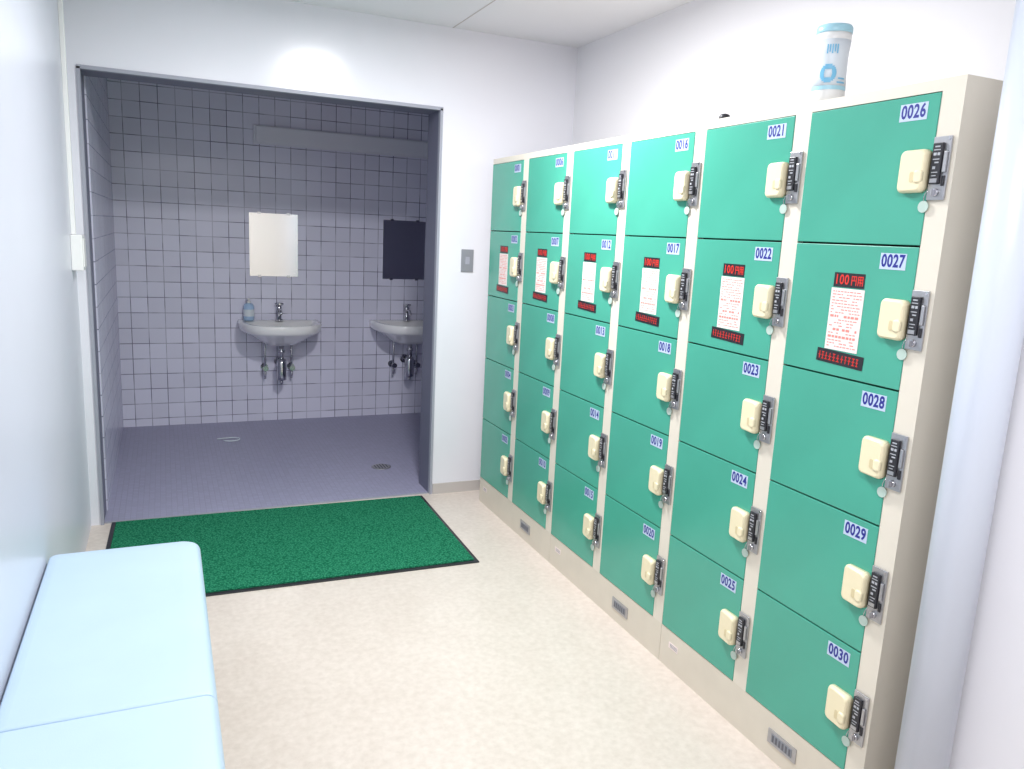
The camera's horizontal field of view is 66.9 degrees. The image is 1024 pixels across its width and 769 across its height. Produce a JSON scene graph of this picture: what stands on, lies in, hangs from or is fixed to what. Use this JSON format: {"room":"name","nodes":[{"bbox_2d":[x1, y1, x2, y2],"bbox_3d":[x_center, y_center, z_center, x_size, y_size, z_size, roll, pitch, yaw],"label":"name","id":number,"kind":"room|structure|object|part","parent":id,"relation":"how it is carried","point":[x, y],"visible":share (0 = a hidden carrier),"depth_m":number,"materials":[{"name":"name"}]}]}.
{"room":"changing room","nodes":[
{"label":"changing room","id":0,"kind":"room"},
{"bbox_2d":[0,0,90,704],"bbox_3d":[-0.931,-0.033,1.086,0.100,2.487,5.308,-2,12,-24],"label":"wall","id":1,"kind":"structure","parent":0,"point":[45,512],"depth_m":2.32,"materials":[{"name":"paint"}]},
{"bbox_2d":[57,0,75,233],"bbox_3d":[-1.855,-1.189,3.223,0.018,1.110,0.024,-2,12,-24],"label":"cable raceway","id":2,"kind":"object","parent":1,"relation":"attached to","point":[60,2],"visible":1,"depth_m":3.23,"materials":[{"name":"white plastic"}]},
{"bbox_2d":[70,234,86,270],"bbox_3d":[-1.871,-0.571,3.348,0.049,0.150,0.120,-2,12,-24],"label":"junction box","id":3,"kind":"object","parent":1,"relation":"attached to","point":[77,242],"visible":1,"depth_m":3.30,"materials":[{"name":"white plastic"}]},
{"bbox_2d":[84,76,123,509],"bbox_3d":[-2.380,-0.749,4.447,0.100,2.487,1.745,-2,12,-24],"label":"wall","id":4,"kind":"structure","parent":0,"point":[95,88],"depth_m":4.25,"materials":[{"name":"tile"}]},
{"bbox_2d":[107,78,428,426],"bbox_3d":[-1.450,-0.972,5.849,2.950,2.487,0.100,-2,12,-24],"label":"wall","id":5,"kind":"structure","parent":0,"point":[188,171],"depth_m":5.61,"materials":[{"name":"tile"}]},
{"bbox_2d":[249,212,297,277],"bbox_3d":[-1.735,-1.016,5.650,0.340,0.466,0.010,-2,12,-23],"label":"mirror","id":6,"kind":"object","parent":5,"relation":"attached to","point":[273,238],"visible":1,"depth_m":5.65,"materials":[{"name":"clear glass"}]},
{"bbox_2d":[237,303,321,383],"bbox_3d":[-1.658,-0.282,5.603,0.576,0.586,0.438,-2,12,-24],"label":"sink","id":7,"kind":"object","parent":5,"relation":"attached to","point":[279,332],"visible":1,"depth_m":5.56,"materials":[{"name":"white ceramic"}]},
{"bbox_2d":[243,298,253,320],"bbox_3d":[-1.911,-0.546,5.627,0.077,0.158,0.077,-2,12,-24],"label":"soap bottle","id":8,"kind":"object","parent":7,"relation":"on","point":[248,308],"visible":1,"depth_m":5.60,"materials":[{"name":"blue plastic"}]},
{"bbox_2d":[275,303,282,320],"bbox_3d":[-1.699,-0.529,5.675,0.061,0.133,0.142,-2,12,-24],"label":"faucet","id":9,"kind":"object","parent":7,"relation":"on","point":[279,308],"depth_m":5.70,"materials":[{"name":"silver metal"}]},
{"bbox_2d":[237,320,321,345],"bbox_3d":[-1.655,-0.357,5.588,0.576,0.170,0.438,-2,12,-24],"label":"basin","id":10,"kind":"object","parent":7,"relation":"in","point":[270,332],"depth_m":5.47,"materials":[{"name":"white ceramic"}]},
{"bbox_2d":[253,124,427,158],"bbox_3d":[-1.222,-1.780,5.701,1.300,0.130,0.039,-2,12,-24],"label":"wall light","id":11,"kind":"object","parent":5,"relation":"attached to","point":[262,134],"visible":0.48,"depth_m":5.66,"materials":[{"name":"white"}]},
{"bbox_2d":[369,304,422,379],"bbox_3d":[-0.772,-0.314,5.995,0.576,0.586,0.438,-2,12,-24],"label":"sink","id":12,"kind":"object","parent":5,"relation":"attached to","point":[406,331],"visible":0.9,"depth_m":6.02,"materials":[{"name":"white ceramic"}]},
{"bbox_2d":[369,320,422,344],"bbox_3d":[-0.768,-0.389,5.981,0.576,0.170,0.438,-2,12,-24],"label":"basin","id":13,"kind":"object","parent":12,"relation":"in","point":[408,332],"depth_m":5.85,"materials":[{"name":"white ceramic"}]},
{"bbox_2d":[403,304,411,320],"bbox_3d":[-0.813,-0.561,6.067,0.061,0.133,0.142,-2,12,-24],"label":"faucet","id":14,"kind":"object","parent":12,"relation":"on","point":[407,312],"depth_m":6.09,"materials":[{"name":"silver metal"}]},
{"bbox_2d":[382,219,425,280],"bbox_3d":[-0.840,-1.048,6.046,0.340,0.466,0.010,-2,12,-24],"label":"mirror","id":15,"kind":"object","parent":5,"relation":"attached to","point":[403,241],"visible":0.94,"depth_m":6.04,"materials":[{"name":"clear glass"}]},
{"bbox_2d":[63,0,577,525],"bbox_3d":[-0.758,-0.607,4.120,2.910,2.487,0.202,-2,12,-24],"label":"wall","id":16,"kind":"structure","parent":0,"point":[499,96],"depth_m":3.93,"materials":[{"name":"paint"}]},
{"bbox_2d":[76,64,442,524],"bbox_3d":[-1.207,-0.398,3.960,1.664,2.095,0.210,-2,12,-24],"label":"trim","id":17,"kind":"structure","parent":16,"relation":"attached to","point":[435,121],"depth_m":3.91,"materials":[{"name":"grey metal"}]},
{"bbox_2d":[105,492,427,523],"bbox_3d":[-1.225,0.642,4.085,1.628,0.005,0.012,-2,12,-24],"label":"trim","id":18,"kind":"structure","parent":16,"relation":"attached to","point":[421,492],"depth_m":4.07,"materials":[{"name":"grey metal"}]},
{"bbox_2d":[432,479,479,493],"bbox_3d":[-0.103,0.580,4.552,0.761,0.060,0.008,-2,12,-24],"label":"baseboard","id":19,"kind":"structure","parent":16,"relation":"attached to","point":[458,486],"depth_m":4.45,"materials":[{"name":"grey plastic"}]},
{"bbox_2d":[461,249,473,271],"bbox_3d":[-0.243,-0.674,4.219,0.070,0.120,0.010,-2,12,-24],"label":"wall switch","id":20,"kind":"object","parent":16,"relation":"attached to","point":[467,255],"visible":1,"depth_m":4.21,"materials":[{"name":"grey plastic"}]},
{"bbox_2d":[85,413,780,768],"bbox_3d":[-0.056,1.002,2.790,3.010,0.100,7.455,-2,12,-24],"label":"floor","id":21,"kind":"structure","parent":0,"point":[499,661],"depth_m":2.77,"materials":[{"name":"plastic"}]},
{"bbox_2d":[0,541,224,768],"bbox_3d":[-0.864,0.904,1.681,0.434,0.431,1.890,-2,12,-24],"label":"bench","id":22,"kind":"object","parent":21,"relation":"on","point":[113,668],"visible":1,"depth_m":1.79,"materials":[{"name":"blue plastic"}]},
{"bbox_2d":[0,696,224,768],"bbox_3d":[-0.666,0.835,1.228,0.434,0.106,0.946,-2,12,-24],"label":"seat cushion","id":23,"kind":"object","parent":22,"relation":"on","point":[170,732],"depth_m":1.56,"materials":[{"name":"leather"}]},
{"bbox_2d":[217,437,239,441],"bbox_3d":[-1.931,0.374,5.289,0.149,0.008,0.097,-2,12,-24],"label":"floor drain","id":24,"kind":"object","parent":21,"relation":"on","point":[226,437],"visible":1,"depth_m":5.29,"materials":[{"name":"white metal"}]},
{"bbox_2d":[106,495,478,596],"bbox_3d":[-1.043,0.733,3.634,1.555,0.014,0.935,-2,12,-23],"label":"floor mat","id":25,"kind":"object","parent":21,"relation":"on","point":[260,549],"visible":0.7,"depth_m":3.62,"materials":[{"name":"green carpet"}]},
{"bbox_2d":[371,464,390,469],"bbox_3d":[-0.821,0.514,4.858,0.120,0.004,0.120,-2,12,-24],"label":"floor drain","id":26,"kind":"object","parent":21,"relation":"on","point":[375,466],"visible":1,"depth_m":4.85,"materials":[{"name":"metal"}]},
{"bbox_2d":[479,145,574,561],"bbox_3d":[0.252,-0.180,3.867,0.530,1.842,0.874,-2,12,-24],"label":"locker","id":27,"kind":"object","parent":21,"relation":"on","point":[532,192],"visible":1,"depth_m":3.70,"materials":[{"name":"green metal"}]},
{"bbox_3d":[-0.084,0.383,4.111,0.020,0.331,0.378,-2,12,-24],"label":"door","id":28,"kind":"part","parent":27,"relation":"part of","materials":[{"name":"green metal"}]},
{"bbox_3d":[-0.068,0.054,4.048,0.020,0.331,0.378,-2,12,-24],"label":"door","id":29,"kind":"part","parent":27,"relation":"part of","materials":[{"name":"green metal"}]},
{"bbox_3d":[-0.052,-0.275,3.985,0.020,0.331,0.378,-2,12,-24],"label":"door","id":30,"kind":"part","parent":27,"relation":"part of","materials":[{"name":"green metal"}]},
{"bbox_3d":[-0.044,0.415,3.965,0.028,0.094,0.072,-2,12,-24],"label":"handle","id":31,"kind":"part","parent":27,"relation":"part of","materials":[{"name":"beige plastic"}]},
{"bbox_3d":[-0.035,-0.604,3.922,0.020,0.331,0.378,-2,12,-24],"label":"door","id":32,"kind":"part","parent":27,"relation":"part of","materials":[{"name":"green metal"}]},
{"bbox_3d":[-0.028,0.086,3.901,0.028,0.094,0.072,-2,12,-24],"label":"handle","id":33,"kind":"part","parent":27,"relation":"part of","materials":[{"name":"beige plastic"}]},
{"bbox_3d":[-0.019,-0.933,3.858,0.020,0.331,0.378,-2,12,-24],"label":"door","id":34,"kind":"part","parent":27,"relation":"part of","materials":[{"name":"green metal"}]},
{"bbox_3d":[-0.012,-0.243,3.838,0.028,0.094,0.072,-2,12,-24],"label":"handle","id":35,"kind":"part","parent":27,"relation":"part of","materials":[{"name":"beige plastic"}]},
{"bbox_3d":[0.004,-0.572,3.775,0.028,0.094,0.072,-2,12,-24],"label":"handle","id":36,"kind":"part","parent":27,"relation":"part of","materials":[{"name":"beige plastic"}]},
{"bbox_3d":[0.020,-0.901,3.712,0.028,0.094,0.072,-2,12,-24],"label":"handle","id":37,"kind":"part","parent":27,"relation":"part of","materials":[{"name":"beige plastic"}]},
{"bbox_3d":[0.062,0.695,3.781,0.005,0.044,0.110,-2,12,-24],"label":"vent plate","id":38,"kind":"part","parent":27,"relation":"part of","materials":[{"name":"metal"}]},
{"bbox_3d":[0.093,0.467,3.719,0.020,0.331,0.378,-2,12,-24],"label":"door","id":39,"kind":"part","parent":27,"relation":"part of","materials":[{"name":"green metal"}]},
{"bbox_3d":[0.109,0.138,3.656,0.020,0.331,0.378,-2,12,-24],"label":"door","id":40,"kind":"part","parent":27,"relation":"part of","materials":[{"name":"green metal"}]},
{"bbox_3d":[0.125,-0.191,3.593,0.020,0.331,0.378,-2,12,-24],"label":"door","id":41,"kind":"part","parent":27,"relation":"part of","materials":[{"name":"green metal"}]},
{"bbox_3d":[0.133,0.499,3.573,0.028,0.094,0.072,-2,12,-24],"label":"handle","id":42,"kind":"part","parent":27,"relation":"part of","materials":[{"name":"beige plastic"}]},
{"bbox_3d":[0.141,-0.520,3.530,0.020,0.331,0.378,-2,12,-24],"label":"door","id":43,"kind":"part","parent":27,"relation":"part of","materials":[{"name":"green metal"}]},
{"bbox_3d":[0.149,0.170,3.510,0.028,0.094,0.072,-2,12,-24],"label":"handle","id":44,"kind":"part","parent":27,"relation":"part of","materials":[{"name":"beige plastic"}]},
{"bbox_3d":[0.157,-0.849,3.466,0.020,0.331,0.378,-2,12,-24],"label":"door","id":45,"kind":"part","parent":27,"relation":"part of","materials":[{"name":"green metal"}]},
{"bbox_3d":[0.165,-0.159,3.446,0.028,0.094,0.072,-2,12,-24],"label":"handle","id":46,"kind":"part","parent":27,"relation":"part of","materials":[{"name":"beige plastic"}]},
{"bbox_3d":[0.181,-0.488,3.383,0.028,0.094,0.072,-2,12,-24],"label":"handle","id":47,"kind":"part","parent":27,"relation":"part of","materials":[{"name":"beige plastic"}]},
{"bbox_3d":[0.197,-0.817,3.320,0.028,0.094,0.072,-2,12,-24],"label":"handle","id":48,"kind":"part","parent":27,"relation":"part of","materials":[{"name":"beige plastic"}]},
{"bbox_2d":[549,121,707,658],"bbox_3d":[0.606,-0.012,3.083,0.530,1.842,0.874,-2,12,-24],"label":"locker","id":49,"kind":"object","parent":21,"relation":"on","point":[636,198],"visible":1,"depth_m":2.90,"materials":[{"name":"green metal"}]},
{"bbox_3d":[0.270,0.551,3.327,0.020,0.331,0.378,-2,12,-24],"label":"door","id":50,"kind":"part","parent":49,"relation":"part of","materials":[{"name":"green metal"}]},
{"bbox_3d":[0.286,0.222,3.264,0.020,0.331,0.378,-2,12,-24],"label":"door","id":51,"kind":"part","parent":49,"relation":"part of","materials":[{"name":"green metal"}]},
{"bbox_3d":[0.302,-0.107,3.201,0.020,0.331,0.378,-2,12,-24],"label":"door","id":52,"kind":"part","parent":49,"relation":"part of","materials":[{"name":"green metal"}]},
{"bbox_3d":[0.309,0.583,3.181,0.028,0.094,0.072,-2,12,-24],"label":"handle","id":53,"kind":"part","parent":49,"relation":"part of","materials":[{"name":"beige plastic"}]},
{"bbox_3d":[0.318,-0.436,3.138,0.020,0.331,0.378,-2,12,-24],"label":"door","id":54,"kind":"part","parent":49,"relation":"part of","materials":[{"name":"green metal"}]},
{"bbox_3d":[0.325,0.254,3.118,0.028,0.094,0.072,-2,12,-24],"label":"handle","id":55,"kind":"part","parent":49,"relation":"part of","materials":[{"name":"beige plastic"}]},
{"bbox_3d":[0.334,-0.765,3.075,0.020,0.331,0.378,-2,12,-24],"label":"door","id":56,"kind":"part","parent":49,"relation":"part of","materials":[{"name":"green metal"}]},
{"bbox_3d":[0.341,-0.075,3.054,0.028,0.094,0.072,-2,12,-24],"label":"handle","id":57,"kind":"part","parent":49,"relation":"part of","materials":[{"name":"beige plastic"}]},
{"bbox_3d":[0.357,-0.404,2.991,0.028,0.094,0.072,-2,12,-24],"label":"handle","id":58,"kind":"part","parent":49,"relation":"part of","materials":[{"name":"beige plastic"}]},
{"bbox_3d":[0.374,-0.733,2.928,0.028,0.094,0.072,-2,12,-24],"label":"handle","id":59,"kind":"part","parent":49,"relation":"part of","materials":[{"name":"beige plastic"}]},
{"bbox_3d":[0.415,0.863,2.997,0.005,0.044,0.110,-2,12,-24],"label":"vent plate","id":60,"kind":"part","parent":49,"relation":"part of","materials":[{"name":"metal"}]},
{"bbox_3d":[0.446,0.635,2.935,0.020,0.331,0.378,-2,12,-24],"label":"door","id":61,"kind":"part","parent":49,"relation":"part of","materials":[{"name":"green metal"}]},
{"bbox_3d":[0.462,0.306,2.872,0.020,0.331,0.378,-2,12,-24],"label":"door","id":62,"kind":"part","parent":49,"relation":"part of","materials":[{"name":"green metal"}]},
{"bbox_3d":[0.478,-0.023,2.809,0.020,0.331,0.378,-2,12,-24],"label":"door","id":63,"kind":"part","parent":49,"relation":"part of","materials":[{"name":"green metal"}]},
{"bbox_3d":[0.486,0.667,2.789,0.028,0.094,0.072,-2,12,-24],"label":"handle","id":64,"kind":"part","parent":49,"relation":"part of","materials":[{"name":"beige plastic"}]},
{"bbox_3d":[0.494,-0.352,2.746,0.020,0.331,0.378,-2,12,-24],"label":"door","id":65,"kind":"part","parent":49,"relation":"part of","materials":[{"name":"green metal"}]},
{"bbox_3d":[0.502,0.338,2.726,0.028,0.094,0.072,-2,12,-24],"label":"handle","id":66,"kind":"part","parent":49,"relation":"part of","materials":[{"name":"beige plastic"}]},
{"bbox_3d":[0.511,-0.681,2.683,0.020,0.331,0.378,-2,12,-24],"label":"door","id":67,"kind":"part","parent":49,"relation":"part of","materials":[{"name":"green metal"}]},
{"bbox_3d":[0.518,0.009,2.663,0.028,0.094,0.072,-2,12,-24],"label":"handle","id":68,"kind":"part","parent":49,"relation":"part of","materials":[{"name":"beige plastic"}]},
{"bbox_3d":[0.534,-0.320,2.599,0.028,0.094,0.072,-2,12,-24],"label":"handle","id":69,"kind":"part","parent":49,"relation":"part of","materials":[{"name":"beige plastic"}]},
{"bbox_3d":[0.550,-0.649,2.536,0.028,0.094,0.072,-2,12,-24],"label":"handle","id":70,"kind":"part","parent":49,"relation":"part of","materials":[{"name":"beige plastic"}]},
{"bbox_2d":[659,74,1002,768],"bbox_3d":[0.959,0.155,2.299,0.530,1.842,0.874,-2,12,-24],"label":"locker","id":71,"kind":"object","parent":21,"relation":"on","point":[837,238],"visible":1,"depth_m":2.04,"materials":[{"name":"green metal"}]},
{"bbox_3d":[0.623,0.718,2.543,0.020,0.331,0.378,-2,12,-24],"label":"door","id":72,"kind":"part","parent":71,"relation":"part of","materials":[{"name":"green metal"}]},
{"bbox_3d":[0.639,0.389,2.480,0.020,0.331,0.378,-2,12,-24],"label":"door","id":73,"kind":"part","parent":71,"relation":"part of","materials":[{"name":"green metal"}]},
{"bbox_3d":[0.655,0.060,2.417,0.020,0.331,0.378,-2,12,-24],"label":"door","id":74,"kind":"part","parent":71,"relation":"part of","materials":[{"name":"green metal"}]},
{"bbox_2d":[719,113,729,118],"bbox_3d":[0.658,-0.828,2.399,0.034,0.020,0.034,-2,12,-24],"label":"stopper","id":75,"kind":"object","parent":71,"relation":"on","point":[724,115],"visible":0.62,"depth_m":2.39,"materials":[{"name":"black plastic"}]},
{"bbox_3d":[0.662,0.750,2.397,0.028,0.094,0.072,-2,12,-24],"label":"handle","id":76,"kind":"part","parent":71,"relation":"part of","materials":[{"name":"beige plastic"}]},
{"bbox_3d":[0.671,-0.269,2.354,0.020,0.331,0.378,-2,12,-24],"label":"door","id":77,"kind":"part","parent":71,"relation":"part of","materials":[{"name":"green metal"}]},
{"bbox_3d":[0.679,0.421,2.334,0.028,0.094,0.072,-2,12,-24],"label":"handle","id":78,"kind":"part","parent":71,"relation":"part of","materials":[{"name":"beige plastic"}]},
{"bbox_3d":[0.687,-0.598,2.291,0.020,0.331,0.378,-2,12,-24],"label":"door","id":79,"kind":"part","parent":71,"relation":"part of","materials":[{"name":"green metal"}]},
{"bbox_3d":[0.695,0.092,2.271,0.028,0.094,0.072,-2,12,-24],"label":"handle","id":80,"kind":"part","parent":71,"relation":"part of","materials":[{"name":"beige plastic"}]},
{"bbox_3d":[0.711,-0.237,2.208,0.028,0.094,0.072,-2,12,-24],"label":"handle","id":81,"kind":"part","parent":71,"relation":"part of","materials":[{"name":"beige plastic"}]},
{"bbox_3d":[0.727,-0.566,2.144,0.028,0.094,0.072,-2,12,-24],"label":"handle","id":82,"kind":"part","parent":71,"relation":"part of","materials":[{"name":"beige plastic"}]},
{"bbox_3d":[0.769,1.030,2.213,0.005,0.044,0.110,-2,12,-24],"label":"vent plate","id":83,"kind":"part","parent":71,"relation":"part of","materials":[{"name":"metal"}]},
{"bbox_3d":[0.799,0.802,2.151,0.020,0.331,0.378,-2,12,-24],"label":"door","id":84,"kind":"part","parent":71,"relation":"part of","materials":[{"name":"green metal"}]},
{"bbox_3d":[0.816,0.473,2.088,0.020,0.331,0.378,-2,12,-24],"label":"door","id":85,"kind":"part","parent":71,"relation":"part of","materials":[{"name":"green metal"}]},
{"bbox_2d":[809,23,853,102],"bbox_3d":[0.849,-0.849,2.065,0.091,0.206,0.091,-2,12,-24],"label":"wipes canister","id":86,"kind":"object","parent":71,"relation":"on","point":[833,40],"visible":0.95,"depth_m":2.03,"materials":[{"name":"white plastic"}]},
{"bbox_3d":[0.832,0.144,2.025,0.020,0.331,0.378,-2,12,-24],"label":"door","id":87,"kind":"part","parent":71,"relation":"part of","materials":[{"name":"green metal"}]},
{"bbox_3d":[0.839,0.834,2.005,0.028,0.094,0.072,-2,12,-24],"label":"handle","id":88,"kind":"part","parent":71,"relation":"part of","materials":[{"name":"beige plastic"}]},
{"bbox_3d":[0.848,-0.185,1.962,0.020,0.331,0.378,-2,12,-24],"label":"door","id":89,"kind":"part","parent":71,"relation":"part of","materials":[{"name":"green metal"}]},
{"bbox_3d":[0.855,0.505,1.942,0.028,0.094,0.072,-2,12,-24],"label":"handle","id":90,"kind":"part","parent":71,"relation":"part of","materials":[{"name":"beige plastic"}]},
{"bbox_3d":[0.864,-0.514,1.899,0.020,0.331,0.378,-2,12,-24],"label":"door","id":91,"kind":"part","parent":71,"relation":"part of","materials":[{"name":"green metal"}]},
{"bbox_3d":[0.871,0.176,1.879,0.028,0.094,0.072,-2,12,-24],"label":"handle","id":92,"kind":"part","parent":71,"relation":"part of","materials":[{"name":"beige plastic"}]},
{"bbox_3d":[0.887,-0.153,1.816,0.028,0.094,0.072,-2,12,-24],"label":"handle","id":93,"kind":"part","parent":71,"relation":"part of","materials":[{"name":"beige plastic"}]},
{"bbox_3d":[0.903,-0.482,1.752,0.028,0.094,0.072,-2,12,-24],"label":"handle","id":94,"kind":"part","parent":71,"relation":"part of","materials":[{"name":"beige plastic"}]},
{"bbox_2d":[286,0,692,47],"bbox_3d":[0.305,-1.344,1.363,2.670,0.100,5.508,-2,12,-24],"label":"ceiling","id":95,"kind":"structure","parent":0,"point":[571,23],"depth_m":3.67,"materials":[{"name":"white paint"}]},
{"bbox_2d":[453,0,495,27],"bbox_3d":[0.770,-1.312,1.580,0.006,0.001,5.308,-2,12,-24],"label":"trim","id":96,"kind":"structure","parent":95,"relation":"attached to","point":[494,0],"depth_m":3.68,"materials":[{"name":"grey plastic"}]},
{"bbox_2d":[572,0,1015,144],"bbox_3d":[1.417,-0.118,2.127,0.100,2.487,5.308,-2,12,-24],"label":"wall","id":97,"kind":"structure","parent":0,"point":[695,61],"depth_m":2.98,"materials":[{"name":"white paint"}]},
{"bbox_2d":[949,338,1023,768],"bbox_3d":[1.735,0.175,0.680,0.510,2.487,2.350,-2,12,-24],"label":"wall","id":98,"kind":"structure","parent":0,"point":[989,732],"depth_m":1.65,"materials":[{"name":"white paint"}]},
{"bbox_2d":[894,0,1023,768],"bbox_3d":[0.975,-0.036,1.590,0.105,2.487,0.105,-2,12,-24],"label":"trim","id":99,"kind":"structure","parent":98,"relation":"attached to","point":[993,334],"depth_m":1.58,"materials":[{"name":"paint"}]}
]}

